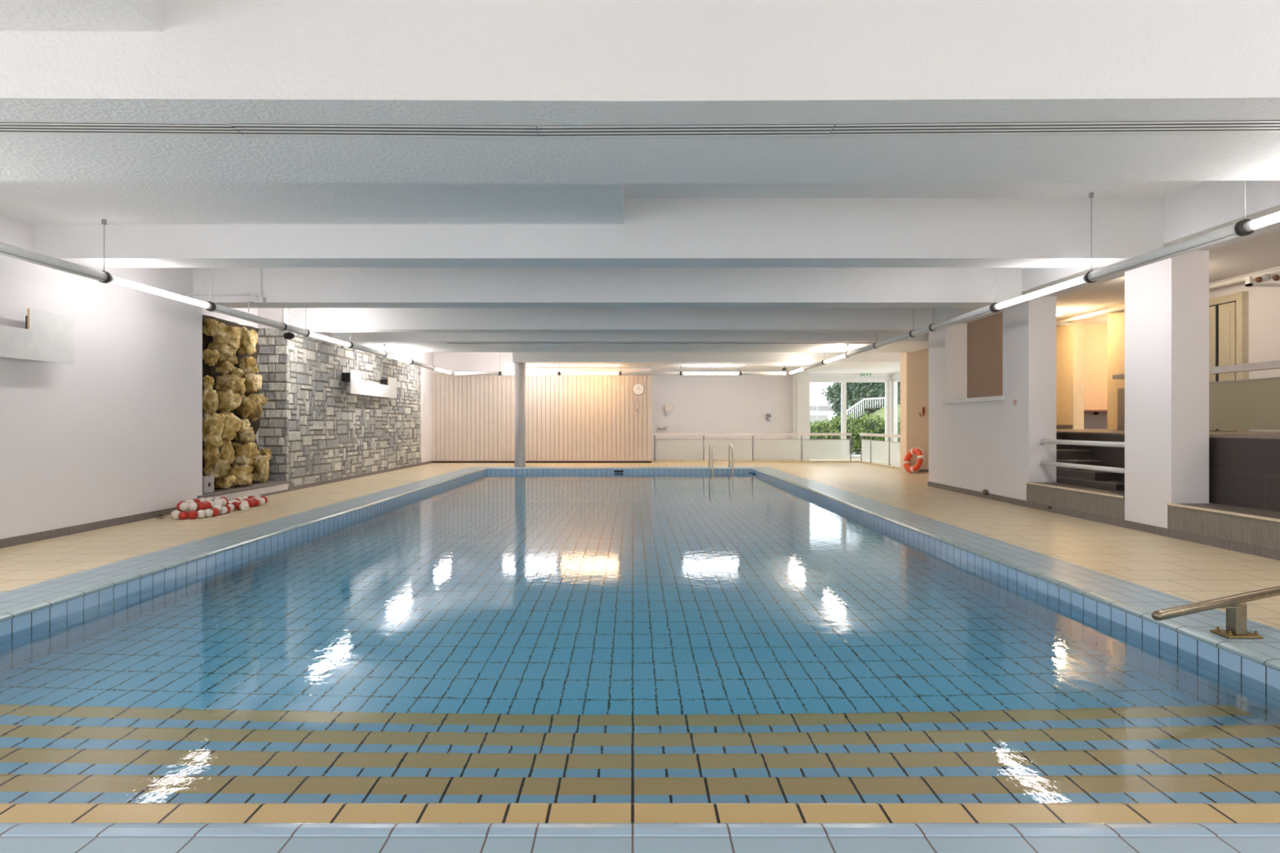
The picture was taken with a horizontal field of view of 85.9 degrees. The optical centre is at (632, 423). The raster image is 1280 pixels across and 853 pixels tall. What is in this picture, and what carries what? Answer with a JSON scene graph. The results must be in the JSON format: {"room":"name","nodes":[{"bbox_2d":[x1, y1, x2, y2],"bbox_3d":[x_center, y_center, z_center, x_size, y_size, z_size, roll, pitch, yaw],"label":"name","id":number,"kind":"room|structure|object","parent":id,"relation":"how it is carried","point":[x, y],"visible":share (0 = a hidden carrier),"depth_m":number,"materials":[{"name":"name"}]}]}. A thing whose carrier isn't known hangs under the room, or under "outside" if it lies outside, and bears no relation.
{"room":"indoor swimming pool","nodes":[
{"label":"indoor swimming pool","id":0,"kind":"room"},
{"bbox_2d":[0,213,202,539],"bbox_3d":[-5.505,-0.480,2.550,0.250,3.080,12.100,0,0,0],"label":"wall","id":1,"kind":"structure","parent":0,"point":[115,432],"depth_m":6.93,"materials":[{"name":"paint"}]},
{"bbox_2d":[0,308,74,364],"bbox_3d":[-5.289,-0.770,5.165,0.182,0.440,2.470,0,0,0],"label":"wall panel","id":2,"kind":"object","parent":1,"relation":"attached to","point":[46,336],"visible":1,"depth_m":6.05,"materials":[{"name":"white paint"}]},
{"bbox_2d":[0,506,177,548],"bbox_3d":[-5.372,1.022,2.550,0.015,0.075,12.100,0,0,0],"label":"baseboard","id":3,"kind":"structure","parent":1,"relation":"attached to","point":[15,540],"depth_m":6.67,"materials":[{"name":"grey stone"}]},
{"bbox_2d":[197,480,289,498],"bbox_3d":[-5.595,0.912,9.610,0.510,0.035,2.220,0,0,0],"label":"trim","id":4,"kind":"structure","parent":1,"relation":"attached to","point":[257,485],"depth_m":9.58,"materials":[{"name":"grey stone"}]},
{"bbox_2d":[202,475,213,493],"bbox_3d":[-5.533,0.787,8.822,0.214,0.215,0.216,0,0,0],"label":"speaker box","id":5,"kind":"object","parent":4,"relation":"on","point":[207,481],"visible":0.48,"depth_m":8.80,"materials":[{"name":"grey plastic"}]},
{"bbox_2d":[202,315,271,488],"bbox_3d":[-5.604,-0.264,9.646,0.416,2.382,1.998,0,0,0],"label":"rock face","id":6,"kind":"object","parent":4,"relation":"on","point":[233,402],"visible":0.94,"depth_m":9.45,"materials":[{"name":"beige stone"}]},
{"bbox_2d":[202,307,258,445],"bbox_3d":[-5.990,-0.480,9.680,0.280,3.080,2.160,0,0,0],"label":"wall niche","id":7,"kind":"object","parent":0,"point":[254,311],"depth_m":10.28,"materials":[{"name":"paint"}]},
{"bbox_2d":[257,307,418,361],"bbox_3d":[-5.660,-1.752,14.120,0.440,0.535,6.760,0,0,0],"label":"wall","id":8,"kind":"structure","parent":0,"point":[273,313],"depth_m":10.74,"materials":[{"name":"paint"}]},
{"bbox_2d":[257,328,421,487],"bbox_3d":[-5.609,-0.230,14.111,0.479,2.538,6.775,0,0,0],"label":"stone wall","id":9,"kind":"structure","parent":0,"point":[270,439],"depth_m":12.21,"materials":[{"name":"grey stone"}]},
{"bbox_2d":[288,460,432,491],"bbox_3d":[-5.372,1.030,14.600,0.015,0.060,7.720,0,0,0],"label":"baseboard","id":10,"kind":"structure","parent":9,"relation":"attached to","point":[322,482],"depth_m":13.12,"materials":[{"name":"grey tile"}]},
{"bbox_2d":[342,369,396,398],"bbox_3d":[-5.288,-0.770,13.925,0.181,0.440,2.470,0,0,0],"label":"wall panel","id":11,"kind":"object","parent":9,"relation":"attached to","point":[387,388],"visible":1,"depth_m":13.58,"materials":[{"name":"white paint"}]},
{"bbox_2d":[418,352,432,462],"bbox_3d":[-5.530,-0.480,18.100,0.300,3.080,1.200,0,0,0],"label":"wall","id":12,"kind":"structure","parent":0,"point":[425,429],"depth_m":17.96,"materials":[{"name":"paint"}]},
{"bbox_2d":[431,373,651,461],"bbox_3d":[-2.443,-0.145,18.552,5.893,2.410,0.175,0,0,0],"label":"panelling","id":13,"kind":"object","parent":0,"point":[569,417],"visible":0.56,"depth_m":18.47,"materials":[{"name":"beige wood"}]},
{"bbox_2d":[432,461,651,462],"bbox_3d":[-2.438,1.035,18.468,5.883,0.050,0.035,0,0,0],"label":"baseboard","id":14,"kind":"structure","parent":13,"relation":"attached to","point":[433,461],"depth_m":18.45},
{"bbox_2d":[432,352,651,371],"bbox_3d":[-2.438,-1.710,18.600,5.883,0.620,0.200,0,0,0],"label":"wall","id":15,"kind":"structure","parent":0,"point":[449,362],"depth_m":18.50,"materials":[{"name":"paint"}]},
{"bbox_2d":[498,352,514,375],"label":"tube light","id":16,"kind":"object","parent":15,"relation":"hanging from","point":[500,373],"depth_m":17.58,"materials":[{"name":"white paint"}]},
{"bbox_2d":[454,371,498,375],"bbox_3d":[-3.982,-1.280,17.600,1.137,0.090,0.090,0,0,0],"label":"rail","id":17,"kind":"object","parent":16,"relation":"attached to","point":[456,373],"visible":1,"depth_m":17.56,"materials":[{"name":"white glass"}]},
{"bbox_2d":[0,458,1279,629],"bbox_3d":[1.660,1.210,8.750,15.080,0.300,24.500,0,0,0],"label":"floor","id":18,"kind":"structure","parent":0,"point":[1195,572],"depth_m":6.39,"materials":[{"name":"beige tile"}]},
{"bbox_2d":[170,495,267,519],"bbox_3d":[-4.933,0.972,8.426,0.590,0.182,1.789,0,0,0],"label":"lane rope","id":19,"kind":"object","parent":18,"relation":"on","point":[201,508],"visible":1,"depth_m":7.95,"materials":[{"name":"red plastic"}]},
{"bbox_2d":[514,362,525,466],"bbox_3d":[-2.760,-0.210,16.880,0.270,2.540,0.270,0,0,0],"label":"column","id":20,"kind":"structure","parent":18,"relation":"on","point":[519,367],"depth_m":16.76,"materials":[{"name":"grey paint"}]},
{"bbox_2d":[651,460,857,462],"bbox_3d":[3.390,1.035,18.750,5.780,0.050,0.180,0,0,0],"label":"kerb","id":21,"kind":"object","parent":18,"relation":"on","point":[652,461],"visible":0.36,"depth_m":18.66,"materials":[{"name":"beige tile"}]},
{"bbox_2d":[653,432,851,460],"bbox_3d":[3.270,0.635,18.750,5.372,0.750,0.100,0,0,0],"label":"fence","id":22,"kind":"object","parent":21,"relation":"on","point":[752,449],"visible":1,"depth_m":18.74,"materials":[{"name":"white glass"}]},
{"bbox_2d":[857,460,900,469],"bbox_3d":[6.200,1.035,17.005,0.160,0.050,3.310,0,0,0],"label":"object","id":23,"kind":"structure","parent":18,"relation":"on","point":[859,461],"depth_m":17.11,"materials":[{"name":"beige tile"}]},
{"bbox_2d":[859,433,900,466],"bbox_3d":[6.180,0.635,16.965,0.100,0.750,3.206,0,0,0],"label":"fence","id":24,"kind":"object","parent":23,"relation":"on","point":[880,451],"visible":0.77,"depth_m":17.08,"materials":[{"name":"white glass"}]},
{"bbox_2d":[888,376,897,441],"bbox_3d":[7.780,-0.210,20.635,0.240,2.540,0.230,0,0,0],"label":"trim","id":25,"kind":"structure","parent":18,"relation":"on","point":[891,381],"depth_m":20.52,"materials":[{"name":"white paint"}]},
{"bbox_2d":[903,447,924,473],"bbox_3d":[6.000,0.794,14.690,0.253,0.565,0.590,0,0,-18],"label":"lifebuoy","id":26,"kind":"object","parent":18,"relation":"on","point":[912,452],"visible":0.99,"depth_m":14.61,"materials":[{"name":"orange plastic"}]},
{"bbox_2d":[1167,502,1279,550],"bbox_3d":[5.229,0.902,4.725,0.442,0.315,3.450,0,0,0],"label":"step","id":27,"kind":"structure","parent":18,"relation":"on","point":[1244,530],"depth_m":5.83,"materials":[{"name":"grey tile"}]},
{"bbox_2d":[1166,502,1279,522],"bbox_3d":[5.014,0.752,4.725,0.020,0.021,3.450,0,0,0],"label":"trim","id":28,"kind":"structure","parent":27,"relation":"attached to","point":[1167,504],"depth_m":5.80,"materials":[{"name":"stone"}]},
{"bbox_2d":[0,469,1279,689],"bbox_3d":[-0.310,2.374,9.068,6.800,2.572,14.965,0,0,0],"label":"pool edge","id":29,"kind":"structure","parent":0,"point":[1267,675],"depth_m":4.96,"materials":[{"name":"tile"}]},
{"bbox_2d":[0,472,1279,803],"bbox_3d":[-0.310,2.389,9.068,6.420,2.442,14.585,0,0,0],"label":"pool water","id":30,"kind":"object","parent":29,"relation":"in","point":[487,637],"visible":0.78,"depth_m":3.15,"materials":[{"name":"blue liquid"}]},
{"bbox_2d":[0,466,1279,852],"bbox_3d":[-0.310,1.208,9.068,7.280,0.303,15.445,0,0,0],"label":"pool coping","id":31,"kind":"object","parent":29,"relation":"on","point":[1139,601],"visible":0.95,"depth_m":1.79,"materials":[{"name":"tile"}]},
{"bbox_2d":[708,444,733,473],"bbox_3d":[2.100,1.326,16.433,0.570,1.668,0.545,0,0,0],"label":"pool ladder","id":32,"kind":"object","parent":31,"relation":"attached to","point":[710,445],"visible":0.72,"depth_m":16.26,"materials":[{"name":"metal"}]},
{"bbox_2d":[1151,586,1279,638],"bbox_3d":[3.138,0.954,3.489,1.706,0.212,0.167,0,0,-22],"label":"handrail","id":33,"kind":"object","parent":31,"relation":"on","point":[1235,605],"visible":1,"depth_m":3.40,"materials":[{"name":"metal"}]},
{"bbox_2d":[651,372,791,459],"bbox_3d":[2.510,-0.210,20.100,4.220,2.540,0.200,0,0,0],"label":"wall","id":34,"kind":"structure","parent":0,"point":[702,403],"depth_m":20.00,"materials":[{"name":"paint"}]},
{"bbox_2d":[791,372,809,460],"bbox_3d":[4.860,-0.210,20.250,0.480,2.540,0.900,0,0,0],"label":"wall","id":35,"kind":"structure","parent":0,"point":[805,375],"depth_m":19.80,"materials":[{"name":"white paint"}]},
{"bbox_2d":[796,372,801,460],"bbox_3d":[4.790,-0.210,19.780,0.140,2.540,0.040,0,0,0],"label":"trim","id":36,"kind":"structure","parent":35,"relation":"attached to","point":[798,374],"depth_m":19.76,"materials":[{"name":"white paint"}]},
{"bbox_2d":[809,379,888,458],"bbox_3d":[6.380,-0.130,20.600,2.560,2.380,0.080,0,0,0],"label":"window","id":37,"kind":"structure","parent":35,"relation":"in","point":[843,382],"depth_m":20.56,"materials":[{"name":"white paint"}]},
{"bbox_2d":[809,376,889,379],"bbox_3d":[6.380,-1.400,20.625,2.560,0.160,0.250,0,0,0],"label":"trim","id":38,"kind":"structure","parent":35,"relation":"attached to","point":[811,377],"depth_m":20.50,"materials":[{"name":"white paint"}]},
{"bbox_2d":[809,373,893,376],"bbox_3d":[6.300,-1.445,20.400,2.800,0.070,0.200,0,0,0],"label":"trim","id":39,"kind":"structure","parent":35,"relation":"attached to","point":[811,374],"depth_m":20.30,"materials":[{"name":"white paint"}]},
{"bbox_2d":[900,347,928,471],"bbox_3d":[7.135,-0.480,15.175,2.330,3.080,0.350,0,0,0],"label":"wall","id":40,"kind":"structure","parent":0,"point":[914,366],"depth_m":15.00,"materials":[{"name":"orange paint"}]},
{"bbox_2d":[893,377,900,441],"bbox_3d":[7.800,-0.130,17.950,0.080,2.380,5.200,0,0,0],"label":"window frame","id":41,"kind":"structure","parent":40,"relation":"in","point":[895,380],"depth_m":20.46,"materials":[{"name":"white paint"}]},
{"bbox_2d":[622,181,1279,324],"bbox_3d":[2.910,-2.119,8.650,18.180,0.201,24.700,0,0,0],"label":"ceiling","id":42,"kind":"structure","parent":0,"point":[1121,189],"depth_m":6.07,"materials":[{"name":"paint"}]},
{"bbox_2d":[0,0,161,31],"bbox_3d":[-3.765,-1.903,-0.180,3.230,0.233,6.640,0,0,0],"label":"ceiling","id":43,"kind":"structure","parent":42,"relation":"attached to","point":[88,15],"depth_m":3.02,"materials":[{"name":"paint"}]},
{"bbox_2d":[205,267,284,329],"bbox_3d":[-4.640,-1.627,8.320,0.104,0.787,1.560,0,0,0],"label":"rail","id":44,"kind":"object","parent":42,"relation":"hanging from","point":[216,308],"visible":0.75,"depth_m":8.14,"materials":[{"name":"white metal"}]},
{"bbox_2d":[279,307,308,336],"bbox_3d":[-4.640,-1.627,9.425,0.104,0.787,0.650,0,0,0],"label":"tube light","id":45,"kind":"object","parent":42,"relation":"hanging from","point":[289,328],"visible":0.71,"depth_m":9.38,"materials":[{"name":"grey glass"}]},
{"bbox_2d":[0,181,623,224],"bbox_3d":[-2.730,-1.903,5.180,5.300,0.233,1.980,0,0,0],"label":"ceiling","id":46,"kind":"structure","parent":42,"relation":"attached to","point":[34,202],"depth_m":5.61,"materials":[{"name":"paint"}]},
{"bbox_2d":[0,241,107,281],"bbox_3d":[-4.640,-1.510,5.260,0.104,0.554,1.520,0,0,0],"label":"rail","id":47,"kind":"object","parent":46,"relation":"hanging from","point":[6,250],"visible":1,"depth_m":5.44,"materials":[{"name":"grey paint"}]},
{"bbox_2d":[98,219,212,309],"bbox_3d":[-4.640,-1.510,6.779,0.104,0.554,1.518,0,0,0],"label":"tube light","id":48,"kind":"object","parent":47,"relation":"attached to","point":[110,278],"visible":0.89,"depth_m":6.57,"materials":[{"name":"white paint"}]},
{"bbox_2d":[303,307,351,346],"bbox_3d":[-4.640,-1.627,10.514,0.104,0.787,1.528,0,0,0],"label":"tube light","id":49,"kind":"object","parent":42,"relation":"hanging from","point":[310,334],"visible":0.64,"depth_m":10.35,"materials":[{"name":"white paint"}]},
{"bbox_2d":[346,342,386,356],"bbox_3d":[-4.640,-1.627,12.065,0.104,0.787,1.570,0,0,0],"label":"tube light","id":50,"kind":"object","parent":42,"relation":"hanging from","point":[354,346],"visible":0.74,"depth_m":11.94,"materials":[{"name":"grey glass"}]},
{"bbox_2d":[32,198,1163,267],"bbox_3d":[-0.545,-1.750,6.355,10.610,0.540,0.370,0,0,0],"label":"ceiling beam","id":51,"kind":"structure","parent":42,"relation":"attached to","point":[655,233],"depth_m":6.17,"materials":[{"name":"paint"}]},
{"bbox_2d":[193,267,1021,307],"bbox_3d":[-0.545,-1.750,8.620,10.610,0.540,0.400,0,0,0],"label":"ceiling beam","id":52,"kind":"structure","parent":42,"relation":"attached to","point":[281,287],"depth_m":8.42,"materials":[{"name":"paint"}]},
{"bbox_2d":[192,267,265,312],"bbox_3d":[-4.926,-1.689,8.384,0.875,0.662,0.068,0,0,0],"label":"conduit pipe","id":53,"kind":"object","parent":52,"relation":"attached to","point":[250,299],"visible":0.96,"depth_m":8.37,"materials":[{"name":"white paint"}]},
{"bbox_2d":[287,307,934,332],"bbox_3d":[-0.545,-1.750,11.010,10.610,0.540,0.320,0,0,0],"label":"ceiling beam","id":54,"kind":"structure","parent":42,"relation":"attached to","point":[317,319],"depth_m":10.85,"materials":[{"name":"paint"}]},
{"bbox_2d":[330,332,928,352],"bbox_3d":[0.110,-1.750,13.350,11.380,0.540,1.900,0,0,0],"label":"ceiling beam","id":55,"kind":"structure","parent":42,"relation":"attached to","point":[394,342],"depth_m":12.57,"materials":[{"name":"paint"}]},
{"bbox_2d":[447,342,874,343],"bbox_3d":[0.600,-1.474,12.640,8.000,0.011,0.080,0,0,0],"label":"diffuser","id":56,"kind":"object","parent":55,"relation":"attached to","point":[447,343],"visible":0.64,"depth_m":12.60,"materials":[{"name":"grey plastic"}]},
{"bbox_2d":[0,0,1279,184],"bbox_3d":[-0.310,-1.750,3.675,10.140,0.540,1.168,0,0,0],"label":"ceiling beam","id":57,"kind":"structure","parent":42,"relation":"attached to","point":[536,63],"depth_m":3.16,"materials":[{"name":"paint"}]},
{"bbox_2d":[0,122,244,135],"bbox_3d":[-3.445,-1.476,3.433,2.913,0.006,0.115,0,0,-1],"label":"diffuser","id":58,"kind":"object","parent":57,"relation":"attached to","point":[5,127],"visible":1,"depth_m":3.45,"materials":[{"name":"grey metal"}]},
{"bbox_2d":[230,124,539,137],"bbox_3d":[-1.232,-1.476,3.473,1.507,0.006,0.130,0,0,-1],"label":"diffuser","id":59,"kind":"object","parent":57,"relation":"attached to","point":[247,130],"visible":1,"depth_m":3.47,"materials":[{"name":"grey metal"}]},
{"bbox_2d":[537,124,835,137],"bbox_3d":[0.263,-1.476,3.475,1.477,0.006,0.130,0,0,1],"label":"diffuser","id":60,"kind":"object","parent":57,"relation":"attached to","point":[784,130],"visible":1,"depth_m":3.47,"materials":[{"name":"grey metal"}]},
{"bbox_2d":[828,120,1279,136],"bbox_3d":[2.652,-1.476,3.430,3.298,0.006,0.125,0,0,1],"label":"diffuser","id":61,"kind":"object","parent":57,"relation":"attached to","point":[1184,126],"visible":1,"depth_m":3.44,"materials":[{"name":"grey metal"}]},
{"bbox_2d":[512,352,900,373],"bbox_3d":[3.050,-1.750,18.800,11.900,0.540,4.400,0,0,0],"label":"ceiling beam","id":62,"kind":"structure","parent":42,"relation":"attached to","point":[863,362],"depth_m":16.60,"materials":[{"name":"paint"}]},
{"bbox_2d":[558,365,621,375],"bbox_3d":[-1.091,-1.354,17.600,1.609,0.252,0.104,0,0,0],"label":"tube light","id":63,"kind":"object","parent":62,"relation":"attached to","point":[559,372],"visible":1,"depth_m":17.58,"materials":[{"name":"white paint"}]},
{"bbox_2d":[621,371,679,375],"bbox_3d":[0.461,-1.280,17.600,1.495,0.090,0.090,0,0,0],"label":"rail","id":64,"kind":"object","parent":63,"relation":"attached to","point":[623,373],"visible":1,"depth_m":17.56,"materials":[{"name":"grey paint"}]},
{"bbox_2d":[680,365,740,375],"bbox_3d":[1.974,-1.354,17.600,1.533,0.252,0.104,0,0,0],"label":"tube light","id":65,"kind":"object","parent":62,"relation":"attached to","point":[681,372],"visible":1,"depth_m":17.58,"materials":[{"name":"white paint"}]},
{"bbox_2d":[739,365,786,375],"bbox_3d":[3.331,-1.354,17.600,1.177,0.252,0.104,0,0,0],"label":"tube light","id":66,"kind":"object","parent":62,"relation":"hanging from","point":[742,373],"visible":1,"depth_m":17.56,"materials":[{"name":"grey paint"}]},
{"bbox_2d":[845,342,878,356],"bbox_3d":[4.020,-1.627,12.080,0.104,0.787,1.520,0,0,0],"label":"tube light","id":67,"kind":"object","parent":42,"relation":"hanging from","point":[870,347],"visible":0.67,"depth_m":11.99,"materials":[{"name":"grey paint"}]},
{"bbox_2d":[874,329,915,347],"bbox_3d":[4.020,-1.627,10.575,0.104,0.787,1.490,0,0,0],"label":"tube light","id":68,"kind":"object","parent":42,"relation":"hanging from","point":[906,335],"visible":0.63,"depth_m":10.49,"materials":[{"name":"grey paint"}]},
{"bbox_2d":[930,302,1000,330],"bbox_3d":[4.020,-1.627,8.395,0.104,0.787,1.570,0,0,0],"label":"rail","id":69,"kind":"object","parent":42,"relation":"hanging from","point":[988,309],"visible":0.73,"depth_m":8.24,"materials":[{"name":"white metal"}]},
{"bbox_2d":[993,192,1096,310],"bbox_3d":[4.020,-1.627,6.809,0.104,0.787,1.598,0,0,0],"label":"tube light","id":70,"kind":"object","parent":42,"relation":"hanging from","point":[1084,278],"visible":0.85,"depth_m":6.55,"materials":[{"name":"white paint"}]},
{"bbox_2d":[1087,180,1254,281],"bbox_3d":[4.020,-1.627,5.253,0.104,0.787,1.513,0,0,0],"label":"rail","id":71,"kind":"object","parent":42,"relation":"hanging from","point":[1235,230],"visible":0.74,"depth_m":5.04,"materials":[{"name":"white metal"}]},
{"bbox_2d":[1242,211,1279,231],"bbox_3d":[4.020,-1.285,3.737,0.104,0.104,1.515,0,0,0],"label":"tube light","id":72,"kind":"object","parent":71,"relation":"attached to","point":[1253,224],"visible":1,"depth_m":4.37,"materials":[{"name":"white paint"}]},
{"bbox_2d":[967,312,1002,398],"bbox_3d":[6.335,-0.955,12.100,1.930,2.130,0.200,0,0,0],"label":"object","id":73,"kind":"structure","parent":0,"point":[984,335],"depth_m":12.00,"materials":[{"name":"beige paint"}]},
{"bbox_2d":[928,296,1056,500],"bbox_3d":[5.195,-0.275,10.195,0.350,2.670,2.950,0,0,0],"label":"wall","id":74,"kind":"structure","parent":0,"point":[1028,326],"depth_m":9.29,"materials":[{"name":"paint"}]},
{"bbox_2d":[941,395,1004,404],"bbox_3d":[5.180,-0.345,10.185,0.420,0.060,1.790,0,0,0],"label":"sill","id":75,"kind":"structure","parent":74,"relation":"on","point":[993,397],"depth_m":10.03,"materials":[{"name":"white paint"}]},
{"bbox_2d":[1026,481,1124,497],"bbox_3d":[5.014,0.752,7.880,0.020,0.021,1.720,0,0,0],"label":"trim","id":76,"kind":"structure","parent":74,"relation":"attached to","point":[1028,482],"depth_m":7.73,"materials":[{"name":"stone"}]},
{"bbox_2d":[1056,448,1091,459],"bbox_3d":[5.612,0.397,9.014,0.475,0.117,0.652,0,0,0],"label":"step","id":77,"kind":"structure","parent":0,"point":[1060,455],"depth_m":8.70,"materials":[{"name":"tile"}]},
{"bbox_2d":[1035,482,1124,496],"bbox_3d":[5.454,0.752,7.870,0.892,0.015,1.700,0,0,0],"label":"floor","id":78,"kind":"structure","parent":0,"point":[1058,484],"depth_m":7.87,"materials":[{"name":"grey tile"}]},
{"bbox_2d":[1056,459,1103,470],"bbox_3d":[5.612,0.510,8.839,0.475,0.110,1.002,0,0,0],"label":"step","id":79,"kind":"structure","parent":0,"point":[1097,464],"depth_m":8.37,"materials":[{"name":"tile"}]},
{"bbox_2d":[1056,467,1116,480],"bbox_3d":[5.593,0.617,8.664,0.435,0.103,1.352,0,0,0],"label":"step","id":80,"kind":"structure","parent":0,"point":[1060,473],"depth_m":8.14,"materials":[{"name":"tile"}]},
{"bbox_2d":[1056,475,1124,490],"bbox_3d":[5.549,0.707,8.489,0.348,0.077,1.702,0,0,0],"label":"step","id":81,"kind":"structure","parent":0,"point":[1086,483],"depth_m":7.99,"materials":[{"name":"tile"}]},
{"bbox_2d":[1084,324,1107,428],"bbox_3d":[9.650,-0.955,14.085,2.300,2.130,0.230,0,0,0],"label":"wall","id":82,"kind":"structure","parent":0,"point":[1095,335],"depth_m":14.00,"materials":[{"name":"paint"}]},
{"bbox_2d":[934,180,1279,323],"bbox_3d":[5.065,-1.815,4.085,0.610,0.410,15.170,0,0,0],"label":"wall","id":83,"kind":"structure","parent":0,"point":[1203,207],"depth_m":5.84,"materials":[{"name":"paint"}]},
{"bbox_2d":[1124,250,1208,528],"bbox_3d":[5.195,-0.275,6.715,0.350,2.670,0.610,0,0,0],"label":"wall pillar","id":84,"kind":"structure","parent":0,"point":[1166,301],"depth_m":6.46,"materials":[{"name":"paint"}]},
{"bbox_2d":[1037,437,1124,447],"bbox_3d":[5.180,0.225,7.870,0.090,0.090,1.700,0,0,0],"label":"stair handrail","id":85,"kind":"object","parent":84,"relation":"attached to","point":[1042,441],"visible":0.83,"depth_m":7.89,"materials":[{"name":"white metal"}]},
{"bbox_2d":[1037,459,1124,473],"bbox_3d":[5.180,0.500,7.870,0.090,0.090,1.700,0,0,0],"label":"stair handrail","id":86,"kind":"object","parent":84,"relation":"attached to","point":[1042,463],"visible":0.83,"depth_m":7.89,"materials":[{"name":"white metal"}]},
{"bbox_2d":[1056,432,1279,512],"bbox_3d":[8.690,0.595,7.600,6.620,0.930,9.200,0,0,0],"label":"wall","id":87,"kind":"structure","parent":0,"point":[1245,473],"depth_m":6.18,"materials":[{"name":"tile"}]},
{"bbox_2d":[1056,266,1279,431],"bbox_3d":[8.410,-0.955,9.050,0.260,2.130,11.700,0,0,0],"label":"wall","id":88,"kind":"structure","parent":0,"point":[1264,301],"depth_m":11.78,"materials":[{"name":"paint"}]},
{"bbox_2d":[1056,267,1279,324],"bbox_3d":[8.158,-1.905,8.400,0.285,0.070,10.200,0,0,0],"label":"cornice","id":89,"kind":"structure","parent":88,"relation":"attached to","point":[1274,271],"depth_m":9.54,"materials":[{"name":"white paint"}]},
{"bbox_2d":[1208,291,1248,431],"bbox_3d":[8.255,-0.835,10.010,0.089,1.890,1.480,0,0,0],"label":"door","id":90,"kind":"structure","parent":88,"relation":"in","point":[1228,315],"depth_m":9.48,"materials":[{"name":"beige paint"}]},
{"bbox_2d":[1244,276,1279,286],"bbox_3d":[8.050,-1.800,8.730,0.500,0.120,0.060,0,0,0],"label":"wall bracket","id":91,"kind":"object","parent":88,"relation":"attached to","point":[1248,280],"visible":1,"depth_m":8.70,"materials":[{"name":"white paint"}]},
{"bbox_2d":[1056,428,1279,439],"bbox_3d":[8.685,0.120,9.000,6.630,0.020,12.000,0,0,0],"label":"floor","id":92,"kind":"structure","parent":0,"point":[1272,435],"depth_m":7.89,"materials":[{"name":"grey tile"}]},
{"bbox_2d":[1112,373,1124,430],"bbox_3d":[8.115,-0.345,11.050,0.330,0.910,0.700,0,0,0],"label":"base cabinet","id":93,"kind":"object","parent":92,"relation":"on","point":[1121,392],"visible":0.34,"depth_m":11.24,"materials":[{"name":"wood"}]},
{"bbox_2d":[1208,360,1279,429],"bbox_3d":[6.200,-0.255,6.400,0.100,0.690,4.028,0,0,0],"label":"balustrade","id":94,"kind":"object","parent":92,"relation":"on","point":[1251,403],"visible":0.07,"depth_m":6.96,"materials":[{"name":"grey plastic"}]},
{"bbox_3d":[-0.310,2.760,9.067,6.300,1.800,14.465,0,0,0],"label":"floor","id":95,"kind":"structure","parent":0,"visible":0},
{"bbox_2d":[0,803,1279,822],"bbox_3d":[-0.310,1.508,2.553,6.300,0.703,1.435,0,0,0],"label":"steps","id":96,"kind":"structure","parent":95,"relation":"on","point":[9,812],"depth_m":2.05,"materials":[{"name":"yellow tile"}]},
{"bbox_3d":[5.195,-0.275,-0.250,0.350,2.670,6.500,0,0,0],"label":"wall","id":97,"kind":"structure","parent":0,"visible":0},
{"bbox_2d":[927,481,1279,560],"bbox_3d":[5.013,1.022,4.085,0.015,0.075,15.170,0,0,0],"label":"baseboard","id":98,"kind":"structure","parent":97,"relation":"attached to","point":[1215,542],"depth_m":6.83,"materials":[{"name":"brown tile"}]},
{"bbox_3d":[5.220,0.910,7.870,0.400,0.300,1.700,0,0,0],"label":"floor","id":99,"kind":"structure","parent":0,"visible":0},
{"bbox_2d":[1026,483,1124,519],"bbox_3d":[5.018,0.873,7.890,0.008,0.225,1.740,0,0,0],"label":"wall","id":100,"kind":"structure","parent":99,"relation":"attached to","point":[1095,504],"depth_m":7.75,"materials":[{"name":"grey tile"}]},
{"label":"outside","id":101,"kind":"structure","parent":0,"visible":0},
{"bbox_2d":[851,452,861,455],"bbox_3d":[15.000,1.195,55.400,90.000,0.230,69.200,0,0,0],"label":"ground","id":102,"kind":"structure","parent":101,"point":[854,453],"depth_m":24.11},
{"bbox_2d":[809,405,835,425],"bbox_3d":[7.700,0.110,38.500,6.200,2.100,3.800,0,0,0],"label":"building","id":103,"kind":"structure","parent":102,"relation":"on","point":[824,411],"depth_m":36.70,"materials":[{"name":"concrete"}]},
{"bbox_2d":[809,413,900,453],"bbox_3d":[7.982,0.376,24.168,4.300,1.466,1.783,0,0,0],"label":"hedge","id":104,"kind":"object","parent":102,"relation":"on","point":[855,427],"visible":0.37,"depth_m":23.80,"materials":[{"name":"green plant"}]},
{"bbox_2d":[821,381,900,421],"bbox_3d":[12.539,-1.337,33.569,6.628,5.019,4.048,0,0,0],"label":"tree","id":105,"kind":"object","parent":102,"relation":"on","point":[855,392],"visible":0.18,"depth_m":32.11,"materials":[{"name":"green plant"}]},
{"bbox_2d":[865,404,900,422],"bbox_3d":[11.300,0.165,28.100,5.400,2.033,4.200,0,0,0],"label":"bank","id":106,"kind":"object","parent":102,"relation":"on","point":[881,412],"visible":0.02,"depth_m":29.73,"materials":[{"name":"green plant"}]},
{"bbox_2d":[846,397,884,420],"bbox_3d":[10.304,-0.472,30.000,2.450,1.411,0.070,0,0,0],"label":"stair railing","id":107,"kind":"object","parent":106,"relation":"on","point":[873,398],"visible":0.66,"depth_m":29.98,"materials":[{"name":"white metal"}]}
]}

